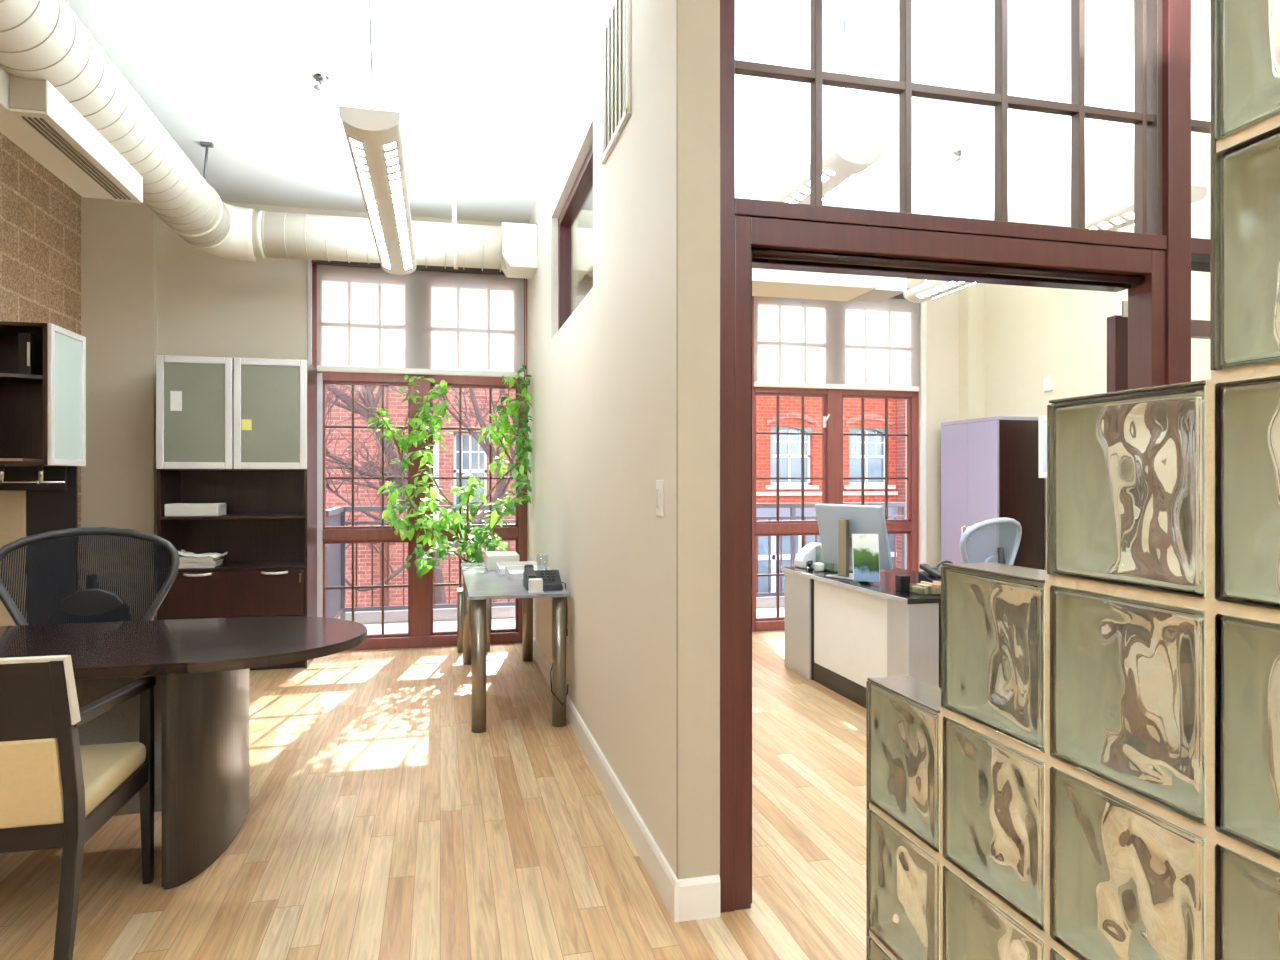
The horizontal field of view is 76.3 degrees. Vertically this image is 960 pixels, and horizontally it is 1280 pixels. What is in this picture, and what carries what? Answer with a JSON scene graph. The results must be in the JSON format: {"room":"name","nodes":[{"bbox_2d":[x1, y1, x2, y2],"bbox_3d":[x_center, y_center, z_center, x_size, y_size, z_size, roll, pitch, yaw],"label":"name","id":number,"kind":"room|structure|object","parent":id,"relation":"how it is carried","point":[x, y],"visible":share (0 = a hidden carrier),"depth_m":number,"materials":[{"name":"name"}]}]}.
{"room":"office","nodes":[
{"label":"office","id":0,"kind":"room"},
{"bbox_2d":[0,132,80,589],"bbox_3d":[-2.972,-0.380,1.201,0.200,3.420,10.150,0,0,-14],"label":"wall","id":1,"kind":"structure","parent":0,"point":[40,214],"depth_m":5.22,"materials":[{"name":"brick"}]},
{"bbox_2d":[0,630,865,959],"bbox_3d":[0.746,1.390,1.995,7.800,0.120,9.920,0,0,-14],"label":"floor","id":2,"kind":"structure","parent":0,"point":[377,825],"depth_m":2.95,"materials":[{"name":"brown wood"}]},
{"bbox_2d":[0,321,85,625],"bbox_3d":[-3.429,0.242,4.553,0.490,2.175,0.441,0,0,-14],"label":"hutch","id":3,"kind":"object","parent":2,"relation":"on","point":[43,416],"visible":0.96,"depth_m":4.71,"materials":[{"name":"brown wood"}]},
{"bbox_2d":[0,458,42,460],"bbox_3d":[-3.505,-0.110,4.525,0.250,0.014,0.260,0,0,-14],"label":"magazine","id":4,"kind":"object","parent":3,"relation":"on","point":[1,459],"visible":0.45,"depth_m":4.42,"materials":[{"name":"paper"}]},
{"bbox_2d":[0,373,42,384],"bbox_3d":[-3.457,-0.565,4.536,0.399,0.020,0.420,0,0,-14],"label":"shelf","id":5,"kind":"object","parent":3,"relation":"attached to","point":[5,378],"depth_m":4.50,"materials":[{"name":"brown wood"}]},
{"bbox_2d":[18,333,42,374],"bbox_3d":[-3.380,-0.688,4.564,0.060,0.224,0.283,0,0,-14],"label":"ring binder","id":6,"kind":"object","parent":3,"relation":"on","point":[30,346],"visible":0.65,"depth_m":4.44,"materials":[{"name":"black plastic"}]},
{"bbox_2d":[0,655,155,959],"bbox_3d":[-1.792,0.888,2.317,0.549,0.884,0.687,0,0,-14],"label":"chair","id":7,"kind":"object","parent":2,"relation":"on","point":[56,791],"visible":1,"depth_m":2.12,"materials":[{"name":"black wood"}]},
{"bbox_2d":[0,738,63,828],"bbox_3d":[-1.735,0.783,2.077,0.464,0.243,0.084,0,0,-14],"label":"cushion","id":8,"kind":"object","parent":7,"relation":"on","point":[31,769],"depth_m":2.10,"materials":[{"name":"beige fabric"}]},
{"bbox_2d":[0,527,179,624],"bbox_3d":[-2.366,0.772,3.407,0.750,1.116,0.707,0,0,-22],"label":"office chair","id":9,"kind":"object","parent":2,"relation":"on","point":[90,603],"visible":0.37,"depth_m":3.65,"materials":[{"name":"black fabric"}]},
{"bbox_2d":[0,616,367,889],"bbox_3d":[-2.119,0.963,2.971,2.140,0.735,0.920,0,0,-14],"label":"desk","id":10,"kind":"object","parent":2,"relation":"on","point":[200,667],"visible":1,"depth_m":2.88,"materials":[{"name":"brown wood"}]},
{"bbox_2d":[156,355,316,669],"bbox_3d":[-2.864,0.242,5.849,0.955,2.175,0.529,0,0,-14],"label":"tall cabinet","id":11,"kind":"object","parent":2,"relation":"on","point":[239,433],"visible":0.8,"depth_m":5.69,"materials":[{"name":"brown wood"}]},
{"bbox_2d":[165,503,225,516],"bbox_3d":[-3.126,0.208,5.740,0.335,0.086,0.240,0,0,-14],"label":"stack","id":12,"kind":"object","parent":11,"relation":"on","point":[174,509],"visible":1,"depth_m":5.63,"materials":[{"name":"paper"}]},
{"bbox_2d":[178,550,227,567],"bbox_3d":[-3.079,0.548,5.728,0.292,0.118,0.214,0,0,-14],"label":"paper stack","id":13,"kind":"object","parent":11,"relation":"on","point":[189,559],"visible":0.94,"depth_m":5.64,"materials":[{"name":"white paper"}]},
{"bbox_2d":[161,513,303,519],"bbox_3d":[-2.870,0.262,5.873,0.915,0.020,0.456,0,0,-14],"label":"shelf","id":14,"kind":"object","parent":11,"relation":"attached to","point":[229,516],"depth_m":5.73,"materials":[{"name":"brown wood"}]},
{"bbox_2d":[457,588,489,652],"bbox_3d":[-1.305,1.093,6.388,0.250,0.475,0.210,0,0,-14],"label":"plant stand","id":15,"kind":"object","parent":2,"relation":"on","point":[459,590],"visible":0.49,"depth_m":6.27,"materials":[{"name":"metal"}]},
{"bbox_2d":[367,364,531,578],"bbox_3d":[-1.444,-0.021,6.203,1.230,1.751,0.466,0,0,-11],"label":"climbing plant","id":16,"kind":"object","parent":15,"relation":"on","point":[474,552],"visible":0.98,"depth_m":6.16,"materials":[{"name":"green plant"}]},
{"bbox_2d":[460,561,570,732],"bbox_3d":[-0.843,0.968,5.168,0.537,0.725,1.760,0,0,-14],"label":"side table","id":17,"kind":"object","parent":2,"relation":"on","point":[480,584],"visible":0.85,"depth_m":4.39,"materials":[{"name":"silver metal"}]},
{"bbox_2d":[485,551,519,570],"bbox_3d":[-0.948,0.554,5.606,0.210,0.100,0.300,0,0,-14],"label":"paper ream","id":18,"kind":"object","parent":17,"relation":"on","point":[491,558],"visible":0.76,"depth_m":5.47,"materials":[{"name":"white paper"}]},
{"bbox_2d":[496,561,538,574],"bbox_3d":[-0.804,0.575,5.332,0.260,0.060,0.220,0,0,-14],"label":"tray","id":19,"kind":"object","parent":17,"relation":"on","point":[500,566],"visible":0.6,"depth_m":5.42,"materials":[{"name":"white plastic"}]},
{"bbox_2d":[505,565,550,579],"bbox_3d":[-0.701,0.575,5.079,0.260,0.060,0.220,0,0,-14],"label":"tray","id":20,"kind":"object","parent":17,"relation":"on","point":[511,572],"visible":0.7,"depth_m":5.11,"materials":[{"name":"white plastic"}]},
{"bbox_2d":[528,578,543,592],"bbox_3d":[-0.562,0.569,4.388,0.080,0.072,0.070,0,0,-14],"label":"cube","id":21,"kind":"object","parent":17,"relation":"on","point":[535,584],"visible":1,"depth_m":4.36,"materials":[{"name":"white paper"}]},
{"bbox_2d":[523,564,562,590],"bbox_3d":[-0.543,0.542,4.553,0.195,0.125,0.220,0,0,-14],"label":"desk phone","id":22,"kind":"object","parent":17,"relation":"on","point":[551,578],"visible":0.93,"depth_m":4.52,"materials":[{"name":"black plastic"}]},
{"bbox_2d":[781,566,940,707],"bbox_3d":[1.939,0.975,5.223,1.524,0.710,1.620,0,0,-14],"label":"reception desk","id":23,"kind":"object","parent":2,"relation":"on","point":[840,634],"visible":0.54,"depth_m":4.86,"materials":[{"name":"white laminate"}]},
{"bbox_2d":[794,543,821,567],"bbox_3d":[1.254,0.535,5.801,0.280,0.170,0.130,0,0,-14],"label":"scanner","id":24,"kind":"object","parent":23,"relation":"on","point":[809,552],"visible":0.52,"depth_m":5.73,"materials":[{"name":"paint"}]},
{"bbox_2d":[806,560,823,570],"bbox_3d":[1.179,0.582,5.590,0.105,0.076,0.175,0,0,-14],"label":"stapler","id":25,"kind":"object","parent":23,"relation":"on","point":[817,566],"visible":1,"depth_m":5.52,"materials":[{"name":"black plastic"}]},
{"bbox_2d":[816,546,852,572],"bbox_3d":[1.404,0.539,5.606,0.320,0.160,0.280,0,0,-14],"label":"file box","id":26,"kind":"object","parent":23,"relation":"on","point":[830,567],"visible":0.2,"depth_m":5.55,"materials":[{"name":"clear plastic"}]},
{"bbox_2d":[815,504,892,579],"bbox_3d":[1.343,0.388,5.174,0.220,0.464,0.560,0,0,-32],"label":"monitor","id":27,"kind":"object","parent":23,"relation":"on","point":[837,523],"visible":0.8,"depth_m":5.12,"materials":[{"name":"silver metal"}]},
{"bbox_2d":[852,534,879,581],"bbox_3d":[1.355,0.472,4.913,0.160,0.295,0.098,0,0,0],"label":"photo frame","id":28,"kind":"object","parent":23,"relation":"on","point":[865,547],"visible":1,"depth_m":4.88,"materials":[{"name":"multicoloured paper"}]},
{"bbox_2d":[895,575,909,590],"bbox_3d":[1.470,0.577,4.562,0.060,0.085,0.060,0,0,-14],"label":"pen holder","id":29,"kind":"object","parent":23,"relation":"on","point":[902,582],"visible":1,"depth_m":4.54,"materials":[{"name":"black plastic"}]},
{"bbox_2d":[912,581,940,595],"bbox_3d":[1.609,0.588,4.436,0.240,0.064,0.130,0,0,-14],"label":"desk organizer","id":30,"kind":"object","parent":23,"relation":"on","point":[925,588],"visible":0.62,"depth_m":4.39,"materials":[{"name":"beige plastic"}]},
{"bbox_2d":[918,560,952,583],"bbox_3d":[1.749,0.540,4.663,0.220,0.158,0.219,0,0,-14],"label":"desk telephone","id":31,"kind":"object","parent":23,"relation":"on","point":[930,574],"visible":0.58,"depth_m":4.67,"materials":[{"name":"black plastic"}]},
{"bbox_2d":[960,517,1021,564],"bbox_3d":[2.328,0.794,5.862,0.720,1.071,0.678,0,0,-34],"label":"office chair","id":32,"kind":"object","parent":2,"relation":"on","point":[1001,558],"visible":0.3,"depth_m":5.59,"materials":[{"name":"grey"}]},
{"bbox_2d":[941,416,1043,569],"bbox_3d":[3.035,0.404,7.093,0.488,1.852,0.779,0,0,-14],"label":"storage cabinet","id":33,"kind":"object","parent":2,"relation":"on","point":[989,465],"visible":0.51,"depth_m":6.76,"materials":[{"name":"purple laminate"}]},
{"bbox_2d":[1107,301,1209,392],"bbox_3d":[2.328,0.314,3.278,1.035,2.008,0.062,0,0,-14],"label":"sliding door","id":34,"kind":"structure","parent":2,"relation":"on","point":[1117,325],"depth_m":3.15,"materials":[{"name":"wood"}]},
{"bbox_2d":[157,202,958,570],"bbox_3d":[-0.460,-0.380,6.910,7.400,3.420,0.240,0,0,-14],"label":"wall","id":35,"kind":"structure","parent":0,"point":[209,305],"depth_m":6.21,"materials":[{"name":"beige paint"}]},
{"bbox_2d":[81,196,156,619],"bbox_3d":[-3.788,-0.380,5.933,0.470,3.420,0.070,0,0,-14],"label":"wall","id":36,"kind":"structure","parent":35,"relation":"attached to","point":[119,239],"depth_m":5.90,"materials":[{"name":"beige paint"}]},
{"bbox_2d":[308,260,322,616],"bbox_3d":[-2.506,-0.200,6.289,0.100,3.060,0.050,0,0,-14],"label":"trim","id":37,"kind":"structure","parent":35,"relation":"attached to","point":[319,375],"depth_m":6.31,"materials":[{"name":"paint"}]},
{"bbox_2d":[312,264,526,650],"bbox_3d":[-1.738,-0.200,6.526,1.655,3.060,0.095,0,0,-14],"label":"window","id":38,"kind":"structure","parent":35,"relation":"in","point":[420,633],"depth_m":6.48,"materials":[{"name":"paint"}]},
{"bbox_2d":[312,260,525,402],"bbox_3d":[-1.714,-1.157,6.439,1.640,1.175,0.075,0,0,-14],"label":"roller shade","id":39,"kind":"object","parent":38,"relation":"attached to","point":[431,320],"visible":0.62,"depth_m":6.45,"materials":[{"name":"fabric"}]},
{"bbox_2d":[752,296,918,630],"bbox_3d":[1.761,-0.200,7.362,1.690,3.060,0.139,0,0,-14],"label":"window","id":40,"kind":"structure","parent":35,"relation":"in","point":[832,433],"depth_m":7.34,"materials":[{"name":"paint"}]},
{"bbox_2d":[754,288,921,417],"bbox_3d":[1.780,-1.157,7.297,1.675,1.175,0.075,0,0,-14],"label":"roller shade","id":41,"kind":"object","parent":40,"relation":"attached to","point":[799,343],"visible":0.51,"depth_m":7.30,"materials":[{"name":"fabric"}]},
{"bbox_2d":[920,301,926,570],"bbox_3d":[2.614,-0.200,7.525,0.055,3.060,0.030,0,0,-14],"label":"trim","id":42,"kind":"structure","parent":35,"relation":"attached to","point":[923,421],"depth_m":7.51,"materials":[{"name":"white paint"}]},
{"bbox_2d":[959,283,984,420],"bbox_3d":[3.091,-0.380,7.585,0.180,3.420,0.140,0,0,-14],"label":"column","id":43,"kind":"structure","parent":35,"relation":"attached to","point":[971,297],"depth_m":7.52,"materials":[{"name":"yellow paint"}]},
{"bbox_2d":[528,0,678,922],"bbox_3d":[-0.342,-0.380,4.577,0.150,3.420,4.346,0,0,-14],"label":"wall","id":44,"kind":"structure","parent":0,"point":[602,388],"depth_m":3.27,"materials":[{"name":"beige paint"}]},
{"bbox_2d":[567,622,569,643],"bbox_3d":[-0.402,0.853,4.556,0.009,0.115,0.070,0,0,-14],"label":"wall outlet","id":45,"kind":"object","parent":44,"relation":"attached to","point":[568,623],"visible":0.99,"depth_m":4.53,"materials":[{"name":"white paint"}]},
{"bbox_2d":[550,582,568,705],"bbox_3d":[-0.427,0.892,4.478,0.080,0.643,0.256,0,0,7],"label":"power cord","id":46,"kind":"object","parent":45,"relation":"attached to","point":[562,582],"visible":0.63,"depth_m":4.46,"materials":[{"name":"black plastic"}]},
{"bbox_2d":[558,143,592,329],"bbox_3d":[-0.312,-1.305,4.583,0.089,0.790,1.490,0,0,-14],"label":"window","id":47,"kind":"structure","parent":44,"relation":"in","point":[582,187],"depth_m":5.25,"materials":[{"name":"brown wood"}]},
{"bbox_2d":[601,0,630,163],"bbox_3d":[-0.101,-1.675,3.316,0.016,0.590,0.510,0,0,-14],"label":"air vent","id":48,"kind":"object","parent":44,"relation":"in","point":[616,28],"visible":1,"depth_m":3.34,"materials":[{"name":"white metal"}]},
{"bbox_2d":[656,480,663,515],"bbox_3d":[0.062,0.059,2.656,0.014,0.117,0.070,0,0,-14],"label":"light switch","id":49,"kind":"object","parent":44,"relation":"attached to","point":[659,483],"visible":1,"depth_m":2.64,"materials":[{"name":"white paint"}]},
{"bbox_2d":[676,0,719,878],"bbox_3d":[0.178,-0.380,2.494,0.133,3.420,0.020,0,0,-14],"label":"wall","id":50,"kind":"structure","parent":44,"relation":"attached to","point":[697,21],"depth_m":2.49,"materials":[{"name":"beige paint"}]},
{"bbox_2d":[678,875,719,921],"bbox_3d":[0.180,1.270,2.476,0.130,0.120,0.016,0,0,-14],"label":"baseboard","id":51,"kind":"structure","parent":44,"relation":"attached to","point":[699,897],"depth_m":2.47,"materials":[{"name":"paint"}]},
{"bbox_2d":[65,0,1209,225],"bbox_3d":[0.719,-2.165,2.107,7.800,0.150,10.150,0,0,-14],"label":"ceiling","id":52,"kind":"structure","parent":0,"point":[482,91],"depth_m":4.38,"materials":[{"name":"paint"}]},
{"bbox_2d":[0,0,537,278],"bbox_3d":[-0.915,-1.747,1.556,2.432,0.684,9.258,0,0,-14],"label":"air duct","id":53,"kind":"object","parent":52,"relation":"hanging from","point":[65,103],"visible":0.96,"depth_m":3.93,"materials":[{"name":"metal"}]},
{"bbox_2d":[9,73,142,202],"bbox_3d":[-2.472,-1.528,3.632,0.130,0.245,1.046,0,0,-14],"label":"diffuser","id":54,"kind":"object","parent":53,"relation":"attached to","point":[41,106],"depth_m":3.44,"materials":[{"name":"paint"}]},
{"bbox_2d":[311,72,329,90],"bbox_3d":[-1.653,-2.058,4.218,0.096,0.064,0.096,0,0,-14],"label":"sprinkler head","id":55,"kind":"object","parent":52,"relation":"attached to","point":[320,77],"visible":1,"depth_m":4.20},
{"bbox_2d":[339,0,415,274],"bbox_3d":[-1.347,-1.735,4.354,0.231,0.710,2.340,0,0,-14],"label":"pendant lamp","id":56,"kind":"object","parent":52,"relation":"hanging from","point":[374,137],"visible":1,"depth_m":3.75,"materials":[{"name":"white metal"}]},
{"bbox_2d":[573,210,906,301],"bbox_3d":[0.734,-1.790,6.314,2.764,0.600,0.495,0,0,-14],"label":"duct","id":57,"kind":"object","parent":52,"relation":"hanging from","point":[765,282],"visible":0.35,"depth_m":6.27,"materials":[{"name":"white metal"}]},
{"bbox_2d":[768,165,809,203],"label":"pendant lamp","id":58,"kind":"object","parent":52,"relation":"hanging from","point":[797,190],"depth_m":3.99,"materials":[{"name":"white metal"}]},
{"bbox_2d":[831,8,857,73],"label":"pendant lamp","id":59,"kind":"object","parent":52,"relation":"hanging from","point":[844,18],"depth_m":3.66,"materials":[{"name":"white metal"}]},
{"bbox_2d":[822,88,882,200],"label":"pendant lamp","id":60,"kind":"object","parent":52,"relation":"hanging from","point":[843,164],"depth_m":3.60,"materials":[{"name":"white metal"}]},
{"bbox_2d":[916,204,932,213],"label":"pendant lamp","id":61,"kind":"object","parent":52,"relation":"hanging from","point":[924,208],"depth_m":6.20,"materials":[{"name":"white metal"}]},
{"bbox_2d":[903,280,973,302],"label":"pendant lamp","id":62,"kind":"object","parent":52,"relation":"hanging from","point":[931,289],"depth_m":6.05,"materials":[{"name":"white metal"}]},
{"bbox_2d":[952,148,967,162],"bbox_3d":[2.033,-2.058,5.184,0.096,0.064,0.096,0,0,-14],"label":"sprinkler head","id":63,"kind":"object","parent":52,"relation":"attached to","point":[960,152],"visible":1,"depth_m":5.17},
{"bbox_2d":[1085,198,1133,230],"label":"pendant lamp","id":64,"kind":"object","parent":52,"relation":"hanging from","point":[1118,217],"depth_m":4.40,"materials":[{"name":"white metal"}]},
{"bbox_2d":[1191,185,1206,202],"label":"pendant lamp","id":65,"kind":"object","parent":52,"relation":"hanging from","point":[1198,193],"depth_m":4.06,"materials":[{"name":"white metal"}]},
{"bbox_2d":[866,0,1279,959],"bbox_3d":[0.525,0.315,0.806,0.080,2.030,1.050,0,0,-14],"label":"glass wall","id":66,"kind":"structure","parent":0,"point":[1092,770],"depth_m":0.80,"materials":[{"name":"green"}]},
{"bbox_2d":[985,161,1211,569],"bbox_3d":[3.775,-0.380,5.596,0.200,3.420,4.330,0,0,-14],"label":"wall","id":67,"kind":"structure","parent":0,"point":[1032,334],"depth_m":6.69,"materials":[{"name":"yellow paint"}]},
{"bbox_2d":[1038,415,1046,477],"bbox_3d":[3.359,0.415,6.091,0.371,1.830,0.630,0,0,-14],"label":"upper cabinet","id":68,"kind":"object","parent":67,"relation":"attached to","point":[1042,420],"visible":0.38,"depth_m":6.31,"materials":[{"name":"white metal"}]},
{"bbox_2d":[1044,376,1052,391],"bbox_3d":[3.374,-0.795,6.738,0.034,0.120,0.080,0,0,-14],"label":"wall sensor","id":69,"kind":"object","parent":67,"relation":"attached to","point":[1048,381],"visible":1,"depth_m":6.72,"materials":[{"name":"white paint"}]},
{"bbox_3d":[3.548,-0.380,3.373,1.300,3.420,0.120,0,0,-14],"label":"wall","id":70,"kind":"structure","parent":0,"visible":0},
{"bbox_2d":[720,0,1209,912],"bbox_3d":[1.570,-0.380,2.905,2.766,3.420,0.166,0,0,-14],"label":"door frame","id":71,"kind":"structure","parent":70,"relation":"in","point":[1155,262],"depth_m":2.70,"materials":[{"name":"brown wood"}]},
{"label":"outside","id":72,"kind":"structure","parent":0,"visible":0},
{"bbox_3d":[-3.152,4.930,33.823,70.000,0.200,52.800,0,0,-14],"label":"ground","id":73,"kind":"structure","parent":72,"visible":0},
{"bbox_2d":[326,384,514,603],"bbox_3d":[-3.506,0.458,9.801,2.956,8.546,5.068,0,0,42],"label":"bare tree","id":74,"kind":"object","parent":73,"relation":"on","point":[390,452],"visible":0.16,"depth_m":10.02,"materials":[{"name":"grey plant"}]},
{"bbox_2d":[326,385,905,606],"bbox_3d":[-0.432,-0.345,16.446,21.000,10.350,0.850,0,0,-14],"label":"brick building","id":75,"kind":"structure","parent":73,"relation":"on","point":[474,461],"depth_m":17.10,"materials":[{"name":"brick"}]},
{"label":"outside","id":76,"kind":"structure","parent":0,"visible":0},
{"bbox_2d":[338,596,784,634],"bbox_3d":[-0.210,1.357,7.779,7.100,0.225,1.290,0,0,-14],"label":"balcony slab","id":77,"kind":"object","parent":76,"point":[503,617],"depth_m":7.78,"materials":[{"name":"concrete"}]},
{"bbox_2d":[326,505,514,619],"bbox_3d":[-1.514,0.802,7.372,2.432,1.115,1.100,0,0,-14],"label":"balcony railing","id":78,"kind":"object","parent":77,"relation":"on","point":[336,607],"visible":0.46,"depth_m":7.58,"materials":[{"name":"grey metal"}]},
{"bbox_2d":[756,502,905,596],"bbox_3d":[1.739,0.802,8.170,2.732,1.115,1.100,0,0,-14],"label":"balcony railing","id":79,"kind":"object","parent":77,"relation":"on","point":[792,506],"visible":0.1,"depth_m":8.66,"materials":[{"name":"grey metal"}]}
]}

